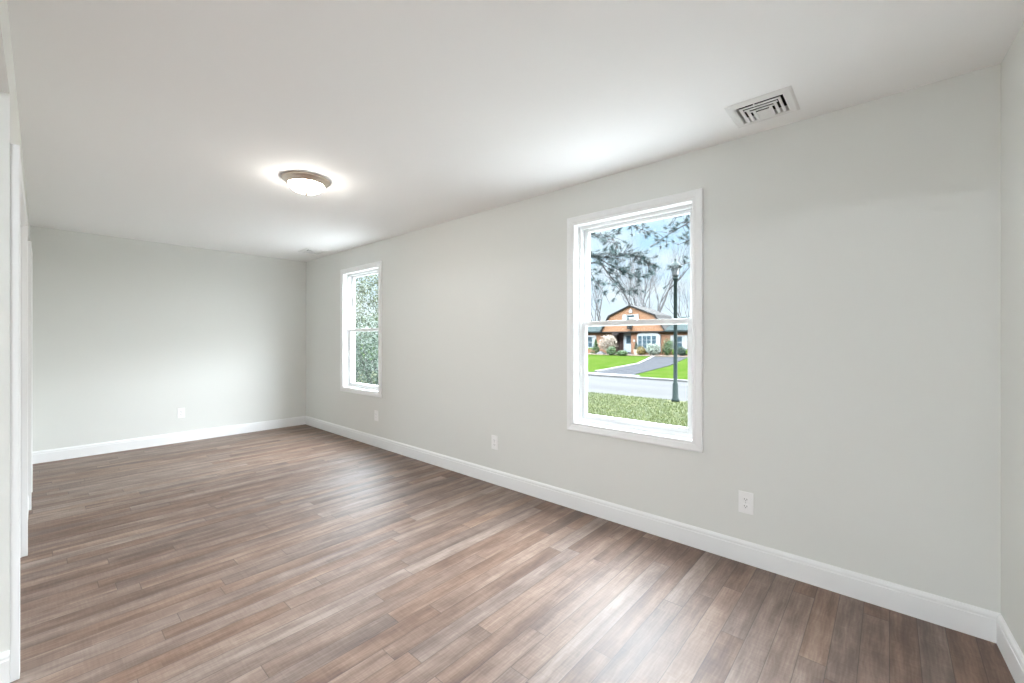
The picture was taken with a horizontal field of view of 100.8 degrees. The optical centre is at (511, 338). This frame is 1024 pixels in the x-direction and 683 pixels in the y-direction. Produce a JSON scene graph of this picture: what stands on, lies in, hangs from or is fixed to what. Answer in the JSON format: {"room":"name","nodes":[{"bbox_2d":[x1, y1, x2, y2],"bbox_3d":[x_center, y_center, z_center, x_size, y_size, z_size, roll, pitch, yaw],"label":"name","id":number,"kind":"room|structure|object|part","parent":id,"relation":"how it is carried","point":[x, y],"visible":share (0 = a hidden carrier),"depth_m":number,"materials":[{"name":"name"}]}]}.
{"room":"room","nodes":[
{"label":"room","id":0,"kind":"room"},
{"bbox_2d":[0,0,29,652],"bbox_3d":[-2.300,0.060,1.884,7.180,2.440,0.121,0,0,42],"label":"wall","id":1,"kind":"structure","parent":0,"point":[10,132],"depth_m":1.56,"materials":[{"name":"white paint"}]},
{"bbox_2d":[10,143,27,681],"bbox_3d":[-2.429,0.275,2.017,1.420,2.010,0.144,0,0,42],"label":"door","id":2,"kind":"structure","parent":1,"relation":"in","point":[18,216],"depth_m":1.59,"materials":[{"name":"white paint"}]},
{"bbox_2d":[28,241,32,509],"bbox_3d":[-3.873,0.275,3.320,0.610,2.010,0.148,0,0,42],"label":"door","id":3,"kind":"structure","parent":1,"relation":"in","point":[30,253],"depth_m":3.17,"materials":[{"name":"white paint"}]},
{"bbox_2d":[30,226,305,451],"bbox_3d":[-5.082,0.060,4.247,0.120,2.440,5.820,0,0,42],"label":"wall","id":4,"kind":"structure","parent":0,"point":[128,334],"depth_m":5.07,"materials":[{"name":"white paint"}]},
{"bbox_2d":[33,416,304,463],"bbox_3d":[-4.021,1.218,5.337,0.015,0.125,2.751,0,0,42],"label":"baseboard","id":5,"kind":"structure","parent":4,"relation":"attached to","point":[42,456],"depth_m":5.07,"materials":[{"name":"white paint"}]},
{"bbox_2d":[177,408,184,417],"bbox_3d":[-4.101,0.918,5.252,0.009,0.122,0.076,0,0,42],"label":"wall outlet","id":6,"kind":"object","parent":4,"relation":"attached to","point":[180,411],"visible":1,"depth_m":5.25,"materials":[{"name":"white plastic"}]},
{"bbox_2d":[10,424,1014,682],"bbox_3d":[-2.244,1.340,1.825,7.580,0.120,5.980,0,0,42],"label":"floor","id":7,"kind":"structure","parent":0,"point":[304,553],"depth_m":2.14,"materials":[{"name":"brown wood"}]},
{"bbox_2d":[7,0,1023,261],"bbox_3d":[-2.244,-1.230,1.825,7.580,0.140,5.980,0,0,42],"label":"ceiling","id":8,"kind":"structure","parent":0,"point":[176,122],"depth_m":1.99,"materials":[{"name":"white paint"}]},
{"bbox_2d":[281,171,329,195],"bbox_3d":[-1.495,-1.101,3.080,0.324,0.119,0.324,0,0,42],"label":"ceiling light","id":9,"kind":"object","parent":8,"relation":"attached to","point":[307,183],"visible":1,"depth_m":3.00,"materials":[{"name":"white glass"}]},
{"bbox_3d":[-1.495,-1.092,3.080,0.232,0.064,0.232,0,0,42],"label":"lamp shade","id":10,"kind":"part","parent":9,"relation":"part of","materials":[{"name":"white glass"}]},
{"bbox_2d":[298,248,326,254],"bbox_3d":[-2.639,-1.217,5.606,0.284,0.146,0.268,0,0,42],"label":"ceiling vent","id":11,"kind":"object","parent":8,"relation":"in","point":[307,250],"visible":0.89,"depth_m":5.59,"materials":[{"name":"white metal"}]},
{"bbox_2d":[724,86,799,127],"bbox_3d":[1.260,-1.217,2.132,0.284,0.146,0.268,0,0,42],"label":"ceiling vent","id":12,"kind":"object","parent":8,"relation":"in","point":[783,101],"visible":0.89,"depth_m":2.14,"materials":[{"name":"white metal"}]},
{"bbox_2d":[306,63,1000,612],"bbox_3d":[-0.402,0.060,4.081,7.330,2.440,0.160,0,0,42],"label":"wall","id":13,"kind":"structure","parent":0,"point":[852,254],"depth_m":2.29,"materials":[{"name":"white paint"}]},
{"bbox_2d":[340,261,381,397],"bbox_3d":[-1.855,-0.113,5.356,0.986,1.606,0.169,0,0,42],"label":"window","id":14,"kind":"structure","parent":13,"relation":"in","point":[348,276],"depth_m":5.59,"materials":[{"name":"white paint"}]},
{"bbox_3d":[-1.831,-0.113,5.383,0.870,1.490,0.098,0,0,42],"label":"frame","id":15,"kind":"part","parent":14,"relation":"part of","materials":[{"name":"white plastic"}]},
{"bbox_3d":[-1.847,0.238,5.365,0.828,0.742,0.038,0,0,42],"label":"sash","id":16,"kind":"part","parent":14,"relation":"part of","materials":[{"name":"white plastic"}]},
{"bbox_3d":[-1.818,-0.467,5.397,0.828,0.740,0.032,0,0,42],"label":"sash","id":17,"kind":"part","parent":14,"relation":"part of","materials":[{"name":"white plastic"}]},
{"bbox_2d":[374,410,377,420],"bbox_3d":[-1.619,0.915,5.053,0.076,0.122,0.009,0,0,42],"label":"wall outlet","id":18,"kind":"object","parent":13,"relation":"attached to","point":[375,411],"visible":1,"depth_m":5.06,"materials":[{"name":"white plastic"}]},
{"bbox_2d":[491,435,497,449],"bbox_3d":[-0.153,0.915,3.747,0.076,0.122,0.009,0,0,42],"label":"wall outlet","id":19,"kind":"object","parent":13,"relation":"attached to","point":[494,439],"visible":1,"depth_m":3.74,"materials":[{"name":"white plastic"}]},
{"bbox_2d":[567,188,702,452],"bbox_3d":[0.839,-0.113,2.956,0.986,1.606,0.169,0,0,42],"label":"window","id":20,"kind":"structure","parent":13,"relation":"in","point":[579,228],"depth_m":2.96,"materials":[{"name":"white paint"}]},
{"bbox_3d":[0.847,0.238,2.965,0.828,0.742,0.038,0,0,42],"label":"sash","id":21,"kind":"part","parent":20,"relation":"part of","materials":[{"name":"white plastic"}]},
{"bbox_3d":[0.875,-0.467,2.997,0.828,0.740,0.032,0,0,42],"label":"sash","id":22,"kind":"part","parent":20,"relation":"part of","materials":[{"name":"white plastic"}]},
{"bbox_2d":[305,416,1000,642],"bbox_3d":[-0.527,1.218,4.076,6.910,0.125,0.015,0,0,42],"label":"baseboard","id":23,"kind":"structure","parent":13,"relation":"attached to","point":[965,618],"depth_m":2.42,"materials":[{"name":"white paint"}]},
{"bbox_2d":[738,490,752,514],"bbox_3d":[1.335,0.935,2.420,0.076,0.122,0.009,0,0,42],"label":"wall outlet","id":24,"kind":"object","parent":13,"relation":"attached to","point":[745,499],"visible":1,"depth_m":2.42,"materials":[{"name":"white plastic"}]},
{"bbox_2d":[1001,22,1023,654],"bbox_3d":[0.284,0.060,-0.534,0.120,2.440,5.835,0,0,39],"label":"wall","id":25,"kind":"structure","parent":0,"point":[1012,65],"depth_m":1.65,"materials":[{"name":"white paint"}]},
{"bbox_2d":[996,615,1023,682],"bbox_3d":[0.266,1.218,-0.448,0.015,0.125,5.694,0,0,39],"label":"baseboard","id":26,"kind":"structure","parent":25,"relation":"attached to","point":[1011,652],"depth_m":1.64,"materials":[{"name":"white paint"}]},
{"bbox_3d":[-2.926,0.060,0.474,0.120,2.440,2.814,0,0,42],"label":"wall","id":27,"kind":"structure","parent":0,"visible":0},
{"bbox_2d":[0,650,9,682],"bbox_3d":[-2.836,1.218,0.474,0.015,0.125,2.934,0,0,42],"label":"baseboard","id":28,"kind":"structure","parent":27,"relation":"attached to","point":[4,656],"depth_m":1.56,"materials":[{"name":"white paint"}]},
{"label":"outside","id":29,"kind":"structure","parent":0,"visible":0},
{"bbox_2d":[594,356,686,376],"bbox_3d":[9.991,1.863,30.907,3.517,0.235,23.953,0,0,29],"label":"driveway","id":30,"kind":"structure","parent":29,"point":[653,363],"depth_m":26.89,"materials":[{"name":"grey asphalt"}]},
{"bbox_2d":[594,356,653,371],"bbox_3d":[9.623,1.830,32.226,0.969,0.300,22.184,0,0,26],"label":"edging","id":31,"kind":"object","parent":30,"relation":"on","point":[606,369],"visible":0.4,"depth_m":26.09,"materials":[{"name":"concrete"}]},
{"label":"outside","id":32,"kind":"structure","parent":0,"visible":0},
{"bbox_2d":[588,372,639,376],"bbox_3d":[3.024,1.857,22.485,7.600,0.245,0.800,0,0,42],"label":"apron","id":33,"kind":"object","parent":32,"point":[588,372],"visible":0.14,"depth_m":20.71,"materials":[{"name":"concrete"}]},
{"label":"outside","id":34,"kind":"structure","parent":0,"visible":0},
{"bbox_2d":[359,345,687,379],"bbox_3d":[27.501,1.930,68.447,230.000,0.300,101.200,0,0,42],"label":"ground","id":35,"kind":"structure","parent":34,"point":[595,362],"depth_m":29.57,"materials":[{"name":"green plant"}]},
{"bbox_2d":[356,276,377,340],"bbox_3d":[-8.430,-1.320,28.371,6.438,6.223,5.758,0,0,42],"label":"leafy tree","id":36,"kind":"object","parent":35,"relation":"on","point":[373,287],"visible":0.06,"depth_m":28.31,"materials":[{"name":"green plant"}]},
{"bbox_2d":[590,264,615,320],"bbox_3d":[13.326,-6.029,70.506,8.235,15.694,8.982,0,0,42],"label":"bare tree","id":37,"kind":"object","parent":35,"relation":"on","point":[593,283],"visible":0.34,"depth_m":69.80,"materials":[{"name":"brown plant"}]},
{"bbox_2d":[606,346,615,354],"bbox_3d":[10.815,1.309,46.086,1.086,1.169,1.221,0,0,42],"label":"shrub","id":38,"kind":"object","parent":35,"relation":"on","point":[610,350],"visible":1,"depth_m":45.83,"materials":[{"name":"green plant"}]},
{"bbox_2d":[615,350,627,355],"bbox_3d":[11.746,1.493,45.140,1.271,0.662,1.507,0,0,42],"label":"shrub","id":39,"kind":"object","parent":35,"relation":"on","point":[619,353],"visible":1,"depth_m":44.88,"materials":[{"name":"green plant"}]},
{"bbox_2d":[588,353,687,356],"bbox_3d":[13.591,1.850,46.822,16.000,0.260,4.000,0,0,42],"label":"planting bed","id":40,"kind":"object","parent":35,"relation":"on","point":[588,353],"visible":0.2,"depth_m":44.17,"materials":[{"name":"brown soil"}]},
{"bbox_2d":[590,339,598,353],"bbox_3d":[9.829,0.928,49.637,1.296,1.840,1.338,0,0,42],"label":"conical shrub","id":41,"kind":"object","parent":40,"relation":"on","point":[595,344],"visible":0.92,"depth_m":49.49,"materials":[{"name":"green plant"}]},
{"bbox_2d":[597,334,616,353],"bbox_3d":[10.947,0.607,48.133,2.261,2.368,2.381,0,0,42],"label":"blossom tree","id":42,"kind":"object","parent":40,"relation":"on","point":[608,340],"visible":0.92,"depth_m":47.73,"materials":[{"name":"beige plant"}]},
{"bbox_2d":[633,342,637,354],"bbox_3d":[13.744,1.020,46.826,0.684,1.420,0.697,0,0,42],"label":"planter","id":43,"kind":"object","parent":40,"relation":"on","point":[636,345],"visible":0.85,"depth_m":46.68,"materials":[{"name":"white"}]},
{"bbox_2d":[637,346,645,354],"bbox_3d":[13.899,1.287,45.718,1.014,1.082,1.068,0,0,-10],"label":"shrub","id":44,"kind":"object","parent":40,"relation":"on","point":[640,350],"visible":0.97,"depth_m":45.46,"materials":[{"name":"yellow plant"}]},
{"bbox_2d":[646,343,660,354],"bbox_3d":[14.892,1.110,44.612,1.590,1.515,1.738,0,0,42],"label":"shrub","id":45,"kind":"object","parent":40,"relation":"on","point":[652,350],"visible":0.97,"depth_m":44.25,"materials":[{"name":"green plant"}]},
{"bbox_2d":[661,338,672,355],"bbox_3d":[16.248,0.915,44.215,1.261,2.020,1.319,0,0,42],"label":"shrub","id":46,"kind":"object","parent":40,"relation":"on","point":[667,349],"visible":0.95,"depth_m":43.95,"materials":[{"name":"green plant"}]},
{"bbox_2d":[588,305,689,355],"bbox_3d":[16.617,-1.030,50.970,25.600,5.620,9.780,0,0,42],"label":"house","id":47,"kind":"structure","parent":35,"relation":"on","point":[626,336],"depth_m":47.63,"materials":[{"name":"orange brick"}]},
{"bbox_3d":[9.332,0.380,51.963,1.320,1.320,0.030,0,0,42],"label":"pane","id":48,"kind":"part","parent":47,"relation":"part of","materials":[{"name":"blue glass"}]},
{"bbox_3d":[13.512,0.540,49.048,1.200,2.480,0.220,0,0,42],"label":"door casing","id":49,"kind":"part","parent":47,"relation":"part of","materials":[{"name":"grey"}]},
{"bbox_3d":[13.500,0.480,49.012,0.950,2.100,0.090,0,0,42],"label":"door","id":50,"kind":"part","parent":47,"relation":"part of","materials":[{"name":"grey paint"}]},
{"bbox_3d":[13.480,0.080,48.990,0.550,0.900,0.030,0,0,42],"label":"pane","id":51,"kind":"part","parent":47,"relation":"part of","materials":[{"name":"blue glass"}]},
{"bbox_3d":[14.250,0.330,47.186,0.400,1.340,0.040,0,0,42],"label":"pane","id":52,"kind":"part","parent":47,"relation":"part of","materials":[{"name":"black"}]},
{"bbox_3d":[14.832,0.330,46.667,0.900,1.340,0.040,0,0,42],"label":"pane","id":53,"kind":"part","parent":47,"relation":"part of","materials":[{"name":"black"}]},
{"bbox_3d":[15.452,0.330,46.115,0.440,1.340,0.040,0,0,42],"label":"pane","id":54,"kind":"part","parent":47,"relation":"part of","materials":[{"name":"black"}]},
{"bbox_3d":[17.582,0.360,44.612,0.760,1.320,0.030,0,0,42],"label":"pane","id":55,"kind":"part","parent":47,"relation":"part of","materials":[{"name":"black"}]},
{"bbox_2d":[683,335,687,348],"bbox_3d":[18.034,0.350,44.112,0.440,1.460,0.095,0,0,42],"label":"shutter","id":56,"kind":"object","parent":47,"relation":"hanging from","point":[685,337],"depth_m":44.06,"materials":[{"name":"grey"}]},
{"bbox_2d":[592,227,689,311],"bbox_3d":[17.588,-6.705,58.705,13.540,17.120,18.413,0,0,-28],"label":"bare tree","id":57,"kind":"object","parent":35,"relation":"on","point":[652,282],"visible":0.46,"depth_m":58.20,"materials":[{"name":"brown plant"}]},
{"bbox_2d":[627,281,662,310],"bbox_3d":[23.263,-4.672,78.225,7.265,12.990,11.584,0,0,7],"label":"bare tree","id":58,"kind":"object","parent":35,"relation":"on","point":[648,281],"visible":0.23,"depth_m":77.29,"materials":[{"name":"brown plant"}]},
{"bbox_2d":[655,272,689,318],"bbox_3d":[28.602,-5.641,69.704,7.690,14.908,12.684,0,0,-41],"label":"bare tree","id":59,"kind":"object","parent":35,"relation":"on","point":[680,288],"visible":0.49,"depth_m":70.14,"materials":[{"name":"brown plant"}]},
{"bbox_2d":[677,346,686,355],"bbox_3d":[17.295,1.319,43.266,1.098,1.275,1.150,0,0,42],"label":"shrub","id":60,"kind":"object","parent":35,"relation":"on","point":[680,350],"visible":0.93,"depth_m":43.02,"materials":[{"name":"green plant"}]},
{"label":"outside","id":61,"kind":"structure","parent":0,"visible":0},
{"bbox_2d":[355,371,687,425],"bbox_3d":[-6.151,1.930,15.645,110.000,0.300,9.460,0,0,42],"label":"ground","id":62,"kind":"structure","parent":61,"point":[680,402],"depth_m":10.85,"materials":[{"name":"green plant"}]},
{"bbox_2d":[355,312,377,384],"bbox_3d":[-4.267,0.609,13.145,3.208,2.818,3.651,0,0,42],"label":"evergreen shrub","id":63,"kind":"object","parent":62,"relation":"on","point":[367,346],"visible":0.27,"depth_m":12.25,"materials":[{"name":"green plant"}]},
{"bbox_3d":[-4.288,0.845,13.211,1.096,1.900,1.099,0,0,-6],"label":"stem","id":64,"kind":"part","parent":63,"relation":"part of","materials":[{"name":"plant"}]},
{"bbox_2d":[355,274,377,373],"bbox_3d":[-7.535,-1.303,19.672,5.748,6.179,5.552,0,0,-21],"label":"leafy tree","id":65,"kind":"object","parent":62,"relation":"on","point":[362,291],"visible":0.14,"depth_m":19.56,"materials":[{"name":"green plant"}]},
{"bbox_2d":[590,222,661,303],"bbox_3d":[1.825,-1.719,10.350,3.549,7.003,2.060,0,0,22],"label":"pine tree","id":66,"kind":"object","parent":62,"relation":"on","point":[612,252],"visible":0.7,"depth_m":10.26,"materials":[{"name":"green plant"}]},
{"bbox_2d":[588,392,687,426],"bbox_3d":[3.155,1.752,10.151,3.410,0.055,8.382,0,0,9],"label":"grass","id":67,"kind":"structure","parent":62,"relation":"on","point":[623,401],"depth_m":10.74,"materials":[{"name":"green plant"}]},
{"bbox_2d":[648,215,689,289],"bbox_3d":[4.814,-1.969,9.655,3.633,7.503,1.711,0,0,42],"label":"pine tree","id":68,"kind":"object","parent":62,"relation":"on","point":[686,219],"visible":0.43,"depth_m":10.28,"materials":[{"name":"green plant"}]},
{"bbox_2d":[670,258,681,401],"bbox_3d":[4.652,-0.265,12.061,0.350,4.090,0.350,0,0,42],"label":"street lamp","id":69,"kind":"object","parent":62,"relation":"on","point":[675,395],"visible":0.91,"depth_m":12.01,"materials":[{"name":"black metal"}]},
{"bbox_3d":[4.652,0.005,12.061,0.220,3.550,0.220,0,0,42],"label":"post","id":70,"kind":"part","parent":69,"relation":"part of","materials":[{"name":"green metal"}]},
{"bbox_3d":[4.652,-1.905,12.061,0.212,0.270,0.212,0,0,19],"label":"lantern glass","id":71,"kind":"part","parent":69,"relation":"part of","materials":[{"name":"grey"}]},
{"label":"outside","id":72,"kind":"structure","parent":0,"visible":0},
{"bbox_2d":[358,359,687,381],"bbox_3d":[1.057,1.915,23.735,150.000,0.330,0.250,0,0,42],"label":"strip","id":73,"kind":"object","parent":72,"point":[645,378],"depth_m":19.30,"materials":[{"name":"concrete"}]},
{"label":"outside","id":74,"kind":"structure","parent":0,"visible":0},
{"bbox_2d":[359,362,687,400],"bbox_3d":[-1.015,1.955,21.409,150.000,0.250,5.980,0,0,42],"label":"road","id":75,"kind":"structure","parent":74,"point":[656,389],"depth_m":15.99,"materials":[{"name":"grey asphalt"}]}
]}

